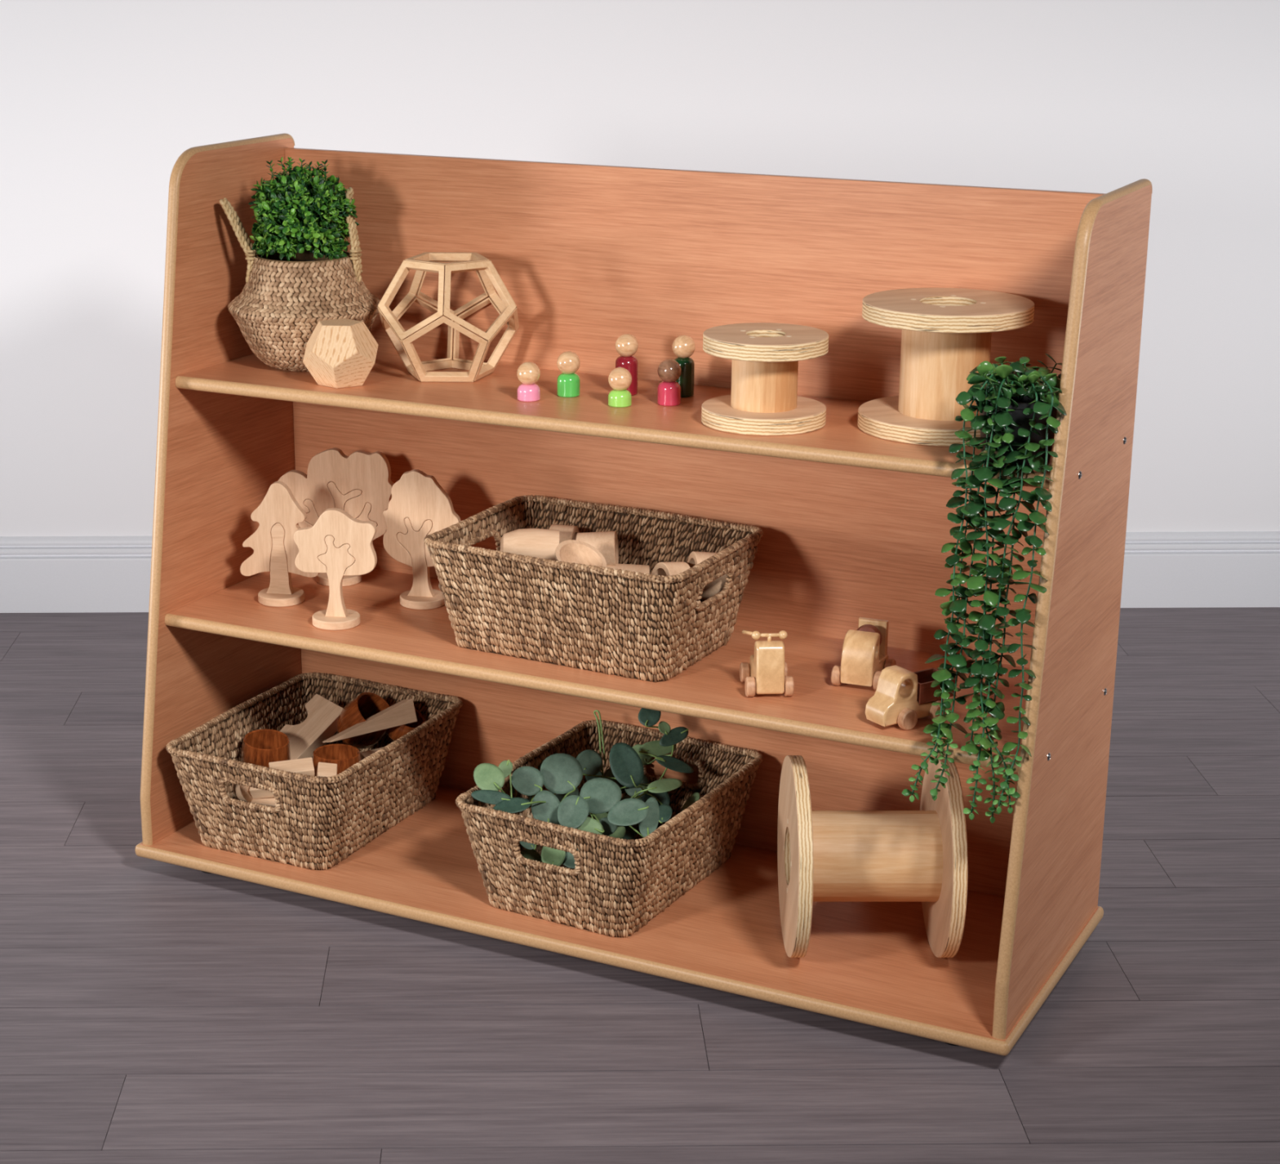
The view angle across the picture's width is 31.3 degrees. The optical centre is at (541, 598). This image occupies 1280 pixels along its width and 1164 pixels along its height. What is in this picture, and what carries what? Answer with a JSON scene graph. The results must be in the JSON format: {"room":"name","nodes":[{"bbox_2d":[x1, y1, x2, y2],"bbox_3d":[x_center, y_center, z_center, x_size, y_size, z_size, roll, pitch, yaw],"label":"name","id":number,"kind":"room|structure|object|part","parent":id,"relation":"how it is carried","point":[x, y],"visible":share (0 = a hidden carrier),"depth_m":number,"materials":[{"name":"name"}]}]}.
{"room":"children's room","nodes":[
{"label":"children's room","id":0,"kind":"room"},
{"bbox_2d":[0,607,1279,1163],"bbox_3d":[0.067,0.627,2.458,9.200,0.040,4.061,0,17,-1],"label":"floor","id":1,"kind":"structure","parent":0,"point":[152,1011],"depth_m":2.80,"materials":[{"name":"grey wood"}]},
{"bbox_2d":[135,133,1152,1056],"bbox_3d":[0.084,-0.056,2.945,1.247,0.985,0.429,9,19,27],"label":"display shelf","id":2,"kind":"object","parent":1,"relation":"on","point":[855,524],"visible":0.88,"depth_m":2.98,"materials":[{"name":"brown wood"}]},
{"bbox_3d":[-0.452,-0.158,3.213,0.015,0.934,0.407,9,19,27],"label":"panel","id":3,"kind":"part","parent":2,"relation":"part of","materials":[{"name":"brown wood"}]},
{"bbox_2d":[240,480,319,607],"bbox_3d":[-0.362,-0.079,3.164,0.113,0.170,0.064,3,17,10],"label":"tree","id":4,"kind":"object","parent":2,"relation":"on","point":[273,545],"visible":0.85,"depth_m":3.16,"materials":[{"name":"brown wood"}]},
{"bbox_2d":[219,186,380,371],"bbox_3d":[-0.323,-0.438,3.113,0.210,0.244,0.211,14,22,39],"label":"basket","id":5,"kind":"object","parent":2,"relation":"on","point":[280,304],"visible":0.83,"depth_m":3.06,"materials":[{"name":"beige wicker"}]},
{"bbox_3d":[-0.411,-0.487,3.099,0.046,0.113,0.047,0,17,1],"label":"handle","id":6,"kind":"part","parent":5,"relation":"part of","materials":[{"name":"beige wicker"}]},
{"bbox_2d":[248,156,359,261],"bbox_3d":[-0.321,-0.464,3.106,0.146,0.268,0.149,0,17,0],"label":"plant","id":7,"kind":"object","parent":5,"relation":"in","point":[295,211],"visible":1,"depth_m":3.05,"materials":[{"name":"green plant"}]},
{"bbox_3d":[-0.254,-0.494,3.096,0.021,0.127,0.047,-1,17,-2],"label":"handle","id":8,"kind":"part","parent":5,"relation":"part of","materials":[{"name":"beige wicker"}]},
{"bbox_2d":[165,671,462,870],"bbox_3d":[-0.314,0.246,3.237,0.285,0.155,0.374,9,19,26],"label":"seagrass basket","id":9,"kind":"object","parent":2,"relation":"on","point":[315,823],"visible":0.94,"depth_m":3.14,"materials":[{"name":"brown wicker"}]},
{"bbox_2d":[233,783,253,802],"bbox_3d":[-0.408,0.260,3.138,0.029,0.040,0.042,6,18,19],"label":"wooden block","id":10,"kind":"object","parent":9,"relation":"in","point":[242,793],"visible":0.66,"depth_m":3.12,"materials":[{"name":"brown wood"}]},
{"bbox_3d":[-0.393,0.265,3.083,0.099,0.045,0.016,9,19,26],"label":"handle hole trim","id":11,"kind":"part","parent":9,"relation":"part of","materials":[{"name":"brown wicker"}]},
{"bbox_2d":[251,797,276,807],"bbox_3d":[-0.368,0.277,3.147,0.091,0.034,0.047,5,18,15],"label":"wooden block","id":12,"kind":"object","parent":9,"relation":"in","point":[270,802],"visible":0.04,"depth_m":3.13,"materials":[{"name":"brown wood"}]},
{"bbox_2d":[248,786,277,799],"bbox_3d":[-0.363,0.253,3.138,0.072,0.042,0.043,3,17,10],"label":"wooden block","id":13,"kind":"object","parent":12,"relation":"on","point":[255,793],"visible":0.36,"depth_m":3.13,"materials":[{"name":"brown wood"}]},
{"bbox_2d":[268,757,315,776],"bbox_3d":[-0.342,0.239,3.132,0.062,0.035,0.033,-3,17,-10],"label":"wooden block","id":14,"kind":"object","parent":13,"relation":"on","point":[302,766],"visible":0.46,"depth_m":3.12,"materials":[{"name":"brown wood"}]},
{"bbox_2d":[240,728,290,767],"bbox_3d":[-0.392,0.229,3.254,0.072,0.073,0.072,-11,20,-32],"label":"wooden cup","id":15,"kind":"object","parent":9,"relation":"in","point":[261,747],"visible":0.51,"depth_m":3.24,"materials":[{"name":"red wood"}]},
{"bbox_2d":[279,693,342,759],"bbox_3d":[-0.341,0.196,3.317,0.062,0.089,0.120,16,23,42],"label":"wooden block","id":16,"kind":"object","parent":9,"relation":"in","point":[320,724],"visible":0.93,"depth_m":3.31,"materials":[{"name":"brown wood"}]},
{"bbox_2d":[315,762,337,777],"bbox_3d":[-0.293,0.243,3.123,0.030,0.037,0.034,-2,17,-6],"label":"wooden block","id":17,"kind":"object","parent":9,"relation":"in","point":[324,769],"visible":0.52,"depth_m":3.11,"materials":[{"name":"brown wood"}]},
{"bbox_2d":[312,743,361,776],"bbox_3d":[-0.287,0.247,3.215,0.073,0.066,0.073,-1,17,-7],"label":"wooden cup","id":18,"kind":"object","parent":9,"relation":"in","point":[344,756],"visible":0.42,"depth_m":3.22,"materials":[{"name":"red wood"}]},
{"bbox_2d":[337,692,390,748],"bbox_3d":[-0.257,0.178,3.320,0.085,0.085,0.071,12,21,34],"label":"wooden cup","id":19,"kind":"object","parent":9,"relation":"in","point":[366,704],"visible":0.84,"depth_m":3.31,"materials":[{"name":"red wood"}]},
{"bbox_2d":[322,698,417,742],"bbox_3d":[-0.248,0.175,3.280,0.142,0.044,0.037,-11,20,-32],"label":"wooden block","id":20,"kind":"object","parent":9,"relation":"in","point":[402,713],"visible":1,"depth_m":3.28,"materials":[{"name":"brown wood"}]},
{"bbox_2d":[360,746,383,759],"bbox_3d":[-0.209,0.227,3.270,0.097,0.031,0.034,-9,19,-27],"label":"wooden block","id":21,"kind":"object","parent":9,"relation":"in","point":[363,754],"visible":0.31,"depth_m":3.25,"materials":[{"name":"brown wood"}]},
{"bbox_2d":[386,708,425,741],"bbox_3d":[-0.200,0.184,3.324,0.059,0.056,0.062,-14,22,-39],"label":"wooden cup","id":22,"kind":"object","parent":9,"relation":"in","point":[395,733],"visible":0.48,"depth_m":3.30,"materials":[{"name":"red wood"}]},
{"bbox_2d":[293,507,377,630],"bbox_3d":[-0.275,-0.043,3.063,0.112,0.160,0.064,2,17,8],"label":"tree","id":23,"kind":"object","parent":2,"relation":"on","point":[323,547],"visible":1,"depth_m":3.05,"materials":[{"name":"brown wood"}]},
{"bbox_3d":[-0.275,-0.076,3.053,0.112,0.090,0.013,2,17,8],"label":"crown","id":24,"kind":"part","parent":23,"relation":"part of","materials":[{"name":"brown wood"}]},
{"bbox_2d":[278,448,394,586],"bbox_3d":[-0.294,-0.119,3.255,0.178,0.194,0.064,4,17,13],"label":"tree","id":25,"kind":"object","parent":2,"relation":"on","point":[360,483],"visible":0.59,"depth_m":3.23,"materials":[{"name":"brown wood"}]},
{"bbox_3d":[-0.294,-0.143,3.247,0.178,0.143,0.013,4,17,13],"label":"crown","id":26,"kind":"part","parent":25,"relation":"part of","materials":[{"name":"brown wood"}]},
{"bbox_2d":[302,318,377,388],"bbox_3d":[-0.265,-0.324,3.014,0.100,0.082,0.098,9,19,27],"label":"wooden dodecahedron","id":27,"kind":"object","parent":2,"relation":"on","point":[341,353],"visible":1,"depth_m":2.98,"materials":[{"name":"brown wood"}]},
{"bbox_2d":[382,469,460,609],"bbox_3d":[-0.163,-0.084,3.148,0.111,0.190,0.064,3,17,10],"label":"tree","id":28,"kind":"object","parent":2,"relation":"on","point":[418,501],"visible":0.84,"depth_m":3.14,"materials":[{"name":"brown wood"}]},
{"bbox_3d":[-0.163,-0.110,3.140,0.111,0.136,0.013,3,17,10],"label":"crown","id":29,"kind":"part","parent":28,"relation":"part of","materials":[{"name":"brown wood"}]},
{"bbox_2d":[377,252,519,382],"bbox_3d":[-0.123,-0.378,3.059,0.192,0.159,0.191,9,19,27],"label":"frame","id":30,"kind":"object","parent":2,"relation":"on","point":[424,262],"visible":1,"depth_m":3.03,"materials":[{"name":"brown wood"}]},
{"bbox_3d":[-0.191,-0.343,3.049,0.054,0.096,0.112,-5,18,-15],"label":"pentagon frame","id":31,"kind":"part","parent":30,"relation":"part of","materials":[{"name":"brown wood"}]},
{"bbox_3d":[-0.188,-0.413,3.071,0.058,0.096,0.111,9,19,27],"label":"pentagon frame","id":32,"kind":"part","parent":30,"relation":"part of","materials":[{"name":"brown wood"}]},
{"bbox_3d":[-0.167,-0.391,3.000,0.111,0.096,0.058,9,19,27],"label":"pentagon frame","id":33,"kind":"part","parent":30,"relation":"part of","materials":[{"name":"brown wood"}]},
{"bbox_3d":[-0.163,-0.365,3.123,0.112,0.096,0.054,-11,20,-32],"label":"pentagon frame","id":34,"kind":"part","parent":30,"relation":"part of","materials":[{"name":"brown wood"}]},
{"bbox_3d":[-0.126,-0.328,3.001,0.112,0.096,0.054,1,17,2],"label":"pentagon frame","id":35,"kind":"part","parent":30,"relation":"part of","materials":[{"name":"brown wood"}]},
{"bbox_3d":[-0.119,-0.449,3.038,0.111,0.010,0.111,9,19,27],"label":"pentagon frame","id":36,"kind":"part","parent":30,"relation":"part of","materials":[{"name":"brown wood"}]},
{"bbox_3d":[-0.121,-0.427,3.117,0.112,0.096,0.054,1,17,2],"label":"pentagon frame","id":37,"kind":"part","parent":30,"relation":"part of","materials":[{"name":"brown wood"}]},
{"bbox_3d":[-0.127,-0.307,3.080,0.111,0.010,0.111,9,19,27],"label":"pentagon frame","id":38,"kind":"part","parent":30,"relation":"part of","materials":[{"name":"brown wood"}]},
{"bbox_3d":[-0.084,-0.390,2.994,0.112,0.096,0.054,-11,20,-32],"label":"pentagon frame","id":39,"kind":"part","parent":30,"relation":"part of","materials":[{"name":"brown wood"}]},
{"bbox_3d":[-0.080,-0.364,3.118,0.111,0.096,0.058,9,19,27],"label":"pentagon frame","id":40,"kind":"part","parent":30,"relation":"part of","materials":[{"name":"brown wood"}]},
{"bbox_3d":[-0.059,-0.342,3.046,0.058,0.096,0.111,9,19,27],"label":"pentagon frame","id":41,"kind":"part","parent":30,"relation":"part of","materials":[{"name":"brown wood"}]},
{"bbox_3d":[-0.056,-0.412,3.068,0.054,0.096,0.112,-5,18,-15],"label":"pentagon frame","id":42,"kind":"part","parent":30,"relation":"part of","materials":[{"name":"brown wood"}]},
{"bbox_2d":[516,361,540,401],"bbox_3d":[-0.016,-0.279,2.921,0.030,0.049,0.030,8,19,25],"label":"doll","id":43,"kind":"object","parent":2,"relation":"on","point":[528,373],"visible":1,"depth_m":2.91,"materials":[{"name":"pink paint"}]},
{"bbox_2d":[556,351,580,397],"bbox_3d":[0.035,-0.290,2.945,0.030,0.058,0.030,0,17,1],"label":"doll","id":44,"kind":"object","parent":2,"relation":"on","point":[568,362],"visible":1,"depth_m":2.94,"materials":[{"name":"green paint"}]},
{"bbox_2d":[423,494,763,682],"bbox_3d":[0.070,-0.013,2.984,0.374,0.155,0.285,9,19,28],"label":"seagrass basket","id":45,"kind":"object","parent":2,"relation":"on","point":[619,622],"visible":0.98,"depth_m":2.91,"materials":[{"name":"brown wicker"}]},
{"bbox_3d":[-0.080,-0.063,3.058,0.016,0.045,0.099,9,19,28],"label":"handle hole trim","id":46,"kind":"part","parent":45,"relation":"part of","materials":[{"name":"brown wicker"}]},
{"bbox_2d":[500,528,559,560],"bbox_3d":[-0.015,-0.064,3.049,0.079,0.060,0.060,0,17,0],"label":"wooden cup","id":47,"kind":"object","parent":45,"relation":"in","point":[531,542],"visible":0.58,"depth_m":3.02,"materials":[{"name":"brown wood"}]},
{"bbox_2d":[549,524,579,543],"bbox_3d":[0.030,-0.076,3.093,0.034,0.048,0.048,5,18,15],"label":"wooden block","id":48,"kind":"object","parent":45,"relation":"in","point":[566,532],"visible":0.33,"depth_m":3.08,"materials":[{"name":"brown wood"}]},
{"bbox_2d":[555,539,606,567],"bbox_3d":[0.051,-0.044,2.953,0.070,0.052,0.062,-15,22,-40],"label":"wooden bowl","id":49,"kind":"object","parent":45,"relation":"in","point":[573,551],"visible":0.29,"depth_m":2.97,"materials":[{"name":"brown wood"}]},
{"bbox_2d":[575,531,618,565],"bbox_3d":[0.075,-0.061,3.054,0.056,0.059,0.055,2,17,6],"label":"wooden block","id":50,"kind":"object","parent":45,"relation":"in","point":[606,542],"visible":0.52,"depth_m":3.03,"materials":[{"name":"brown wood"}]},
{"bbox_2d":[606,563,649,574],"bbox_3d":[0.113,-0.022,3.044,0.062,0.051,0.048,0,17,0],"label":"wooden block","id":51,"kind":"object","parent":45,"relation":"in","point":[639,568],"visible":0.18,"depth_m":3.03,"materials":[{"name":"brown wood"}]},
{"bbox_2d":[652,561,690,576],"bbox_3d":[0.171,-0.024,2.979,0.041,0.051,0.047,-9,19,-27],"label":"ring","id":52,"kind":"object","parent":45,"relation":"in","point":[670,568],"visible":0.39,"depth_m":2.97,"materials":[{"name":"brown wood"}]},
{"bbox_2d":[687,551,727,599],"bbox_3d":[0.216,-0.029,2.976,0.048,0.066,0.062,-3,17,-9],"label":"ring","id":53,"kind":"object","parent":45,"relation":"in","point":[713,588],"visible":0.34,"depth_m":2.95,"materials":[{"name":"brown wood"}]},
{"bbox_3d":[0.219,-0.013,2.894,0.016,0.044,0.099,9,19,28],"label":"handle hole trim","id":54,"kind":"part","parent":45,"relation":"part of","materials":[{"name":"brown wicker"}]},
{"bbox_3d":[0.093,0.069,3.001,1.200,0.017,0.320,9,19,27],"label":"shelf","id":55,"kind":"part","parent":2,"relation":"part of","materials":[{"name":"brown wood"}]},
{"bbox_2d":[455,720,763,937],"bbox_3d":[0.095,0.307,3.035,0.285,0.155,0.374,10,19,29],"label":"seagrass basket","id":56,"kind":"object","parent":2,"relation":"on","point":[615,886],"visible":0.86,"depth_m":2.93,"materials":[{"name":"brown wicker"}]},
{"bbox_3d":[0.008,0.324,2.886,0.099,0.045,0.016,10,19,29],"label":"handle hole trim","id":57,"kind":"part","parent":56,"relation":"part of","materials":[{"name":"brown wicker"}]},
{"bbox_2d":[471,707,699,868],"bbox_3d":[0.069,0.264,3.022,0.286,0.190,0.325,9,19,27],"label":"eucalyptus garland","id":58,"kind":"object","parent":56,"relation":"in","point":[646,806],"visible":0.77,"depth_m":2.99,"materials":[{"name":"green plant"}]},
{"bbox_3d":[0.182,0.238,3.170,0.099,0.044,0.016,10,19,29],"label":"handle hole trim","id":59,"kind":"part","parent":56,"relation":"part of","materials":[{"name":"brown wicker"}]},
{"bbox_3d":[0.105,-0.246,2.928,1.200,0.017,0.271,9,19,27],"label":"shelf","id":60,"kind":"part","parent":2,"relation":"part of","materials":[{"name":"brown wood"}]},
{"bbox_3d":[0.084,0.380,3.077,1.234,0.017,0.416,9,19,27],"label":"panel","id":61,"kind":"part","parent":2,"relation":"part of","materials":[{"name":"brown wood"}]},
{"bbox_2d":[608,367,631,407],"bbox_3d":[0.100,-0.268,2.887,0.030,0.049,0.030,3,17,8],"label":"doll","id":62,"kind":"object","parent":2,"relation":"on","point":[620,379],"visible":1,"depth_m":2.88,"materials":[{"name":"green paint"}]},
{"bbox_2d":[615,333,638,395],"bbox_3d":[0.110,-0.303,2.950,0.030,0.079,0.030,1,17,3],"label":"doll","id":63,"kind":"object","parent":2,"relation":"on","point":[626,344],"visible":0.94,"depth_m":2.94,"materials":[{"name":"red paint"}]},
{"bbox_2d":[657,359,681,406],"bbox_3d":[0.162,-0.275,2.893,0.030,0.058,0.030,-5,18,-17],"label":"doll","id":64,"kind":"object","parent":2,"relation":"on","point":[668,394],"visible":1,"depth_m":2.88,"materials":[{"name":"red paint"}]},
{"bbox_2d":[671,334,695,397],"bbox_3d":[0.183,-0.300,2.941,0.030,0.079,0.030,-15,22,-40],"label":"doll","id":65,"kind":"object","parent":2,"relation":"on","point":[683,346],"visible":0.94,"depth_m":2.93,"materials":[{"name":"green paint"}]},
{"bbox_3d":[0.171,-0.116,3.098,1.200,0.921,0.012,9,19,27],"label":"panel","id":66,"kind":"part","parent":2,"relation":"part of","materials":[{"name":"brown wood"}]},
{"bbox_2d":[701,322,828,435],"bbox_3d":[0.272,-0.269,2.783,0.152,0.110,0.152,0,17,-1],"label":"spool","id":67,"kind":"object","parent":2,"relation":"on","point":[764,400],"visible":1,"depth_m":2.75,"materials":[{"name":"brown wood"}]},
{"bbox_2d":[739,630,794,697],"bbox_3d":[0.277,0.073,2.817,0.060,0.080,0.080,-1,17,-2],"label":"scooter","id":68,"kind":"object","parent":2,"relation":"on","point":[766,671],"visible":1,"depth_m":2.79,"materials":[{"name":"brown wood"}]},
{"bbox_2d":[831,617,896,690],"bbox_3d":[0.404,0.069,2.847,0.064,0.070,0.082,7,18,22],"label":"toy car","id":69,"kind":"object","parent":2,"relation":"on","point":[864,655],"visible":0.89,"depth_m":2.82,"materials":[{"name":"brown wood"}]},
{"bbox_3d":[0.418,0.048,2.875,0.037,0.046,0.010,7,18,22],"label":"plate","id":70,"kind":"part","parent":69,"relation":"part of","materials":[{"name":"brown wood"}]},
{"bbox_2d":[777,755,968,957],"bbox_3d":[0.405,0.318,2.823,0.200,0.248,0.248,0,17,0],"label":"spool","id":71,"kind":"object","parent":2,"relation":"on","point":[921,855],"visible":0.95,"depth_m":2.77,"materials":[{"name":"brown wood"}]},
{"bbox_2d":[865,665,955,730],"bbox_3d":[0.437,0.113,2.711,0.108,0.066,0.059,-11,20,-31],"label":"truck","id":72,"kind":"object","parent":2,"relation":"on","point":[902,696],"visible":0.91,"depth_m":2.69,"materials":[{"name":"brown wood"}]},
{"bbox_2d":[857,287,1034,446],"bbox_3d":[0.485,-0.281,2.746,0.202,0.155,0.202,-5,18,-17],"label":"spool","id":73,"kind":"object","parent":2,"relation":"on","point":[946,335],"visible":0.91,"depth_m":2.70,"materials":[{"name":"brown wood"}]},
{"bbox_2d":[902,353,1066,823],"bbox_3d":[0.524,-0.016,2.606,0.147,0.517,0.207,9,19,27],"label":"trailing plant","id":74,"kind":"object","parent":2,"relation":"hanging from","point":[1017,423],"visible":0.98,"depth_m":2.56,"materials":[{"name":"green plant"}]},
{"bbox_3d":[0.539,-0.192,2.585,0.094,0.078,0.094,9,19,27],"label":"pot","id":75,"kind":"part","parent":74,"relation":"part of","materials":[{"name":"black plastic"}]},
{"bbox_3d":[0.623,0.007,2.670,0.015,0.934,0.407,9,19,27],"label":"panel","id":76,"kind":"part","parent":2,"relation":"part of","materials":[{"name":"brown wood"}]},
{"bbox_2d":[0,0,1279,536],"bbox_3d":[0.040,-1.365,4.027,9.200,2.940,0.103,0,17,-1],"label":"wall","id":77,"kind":"structure","parent":0,"point":[100,100],"depth_m":4.13,"materials":[{"name":"white paint"}]},
{"bbox_2d":[0,531,1279,613],"bbox_3d":[0.042,-0.050,4.365,9.200,0.146,0.020,0,17,-1],"label":"baseboard","id":78,"kind":"structure","parent":77,"relation":"attached to","point":[1185,569],"depth_m":4.36,"materials":[{"name":"white paint"}]}
]}

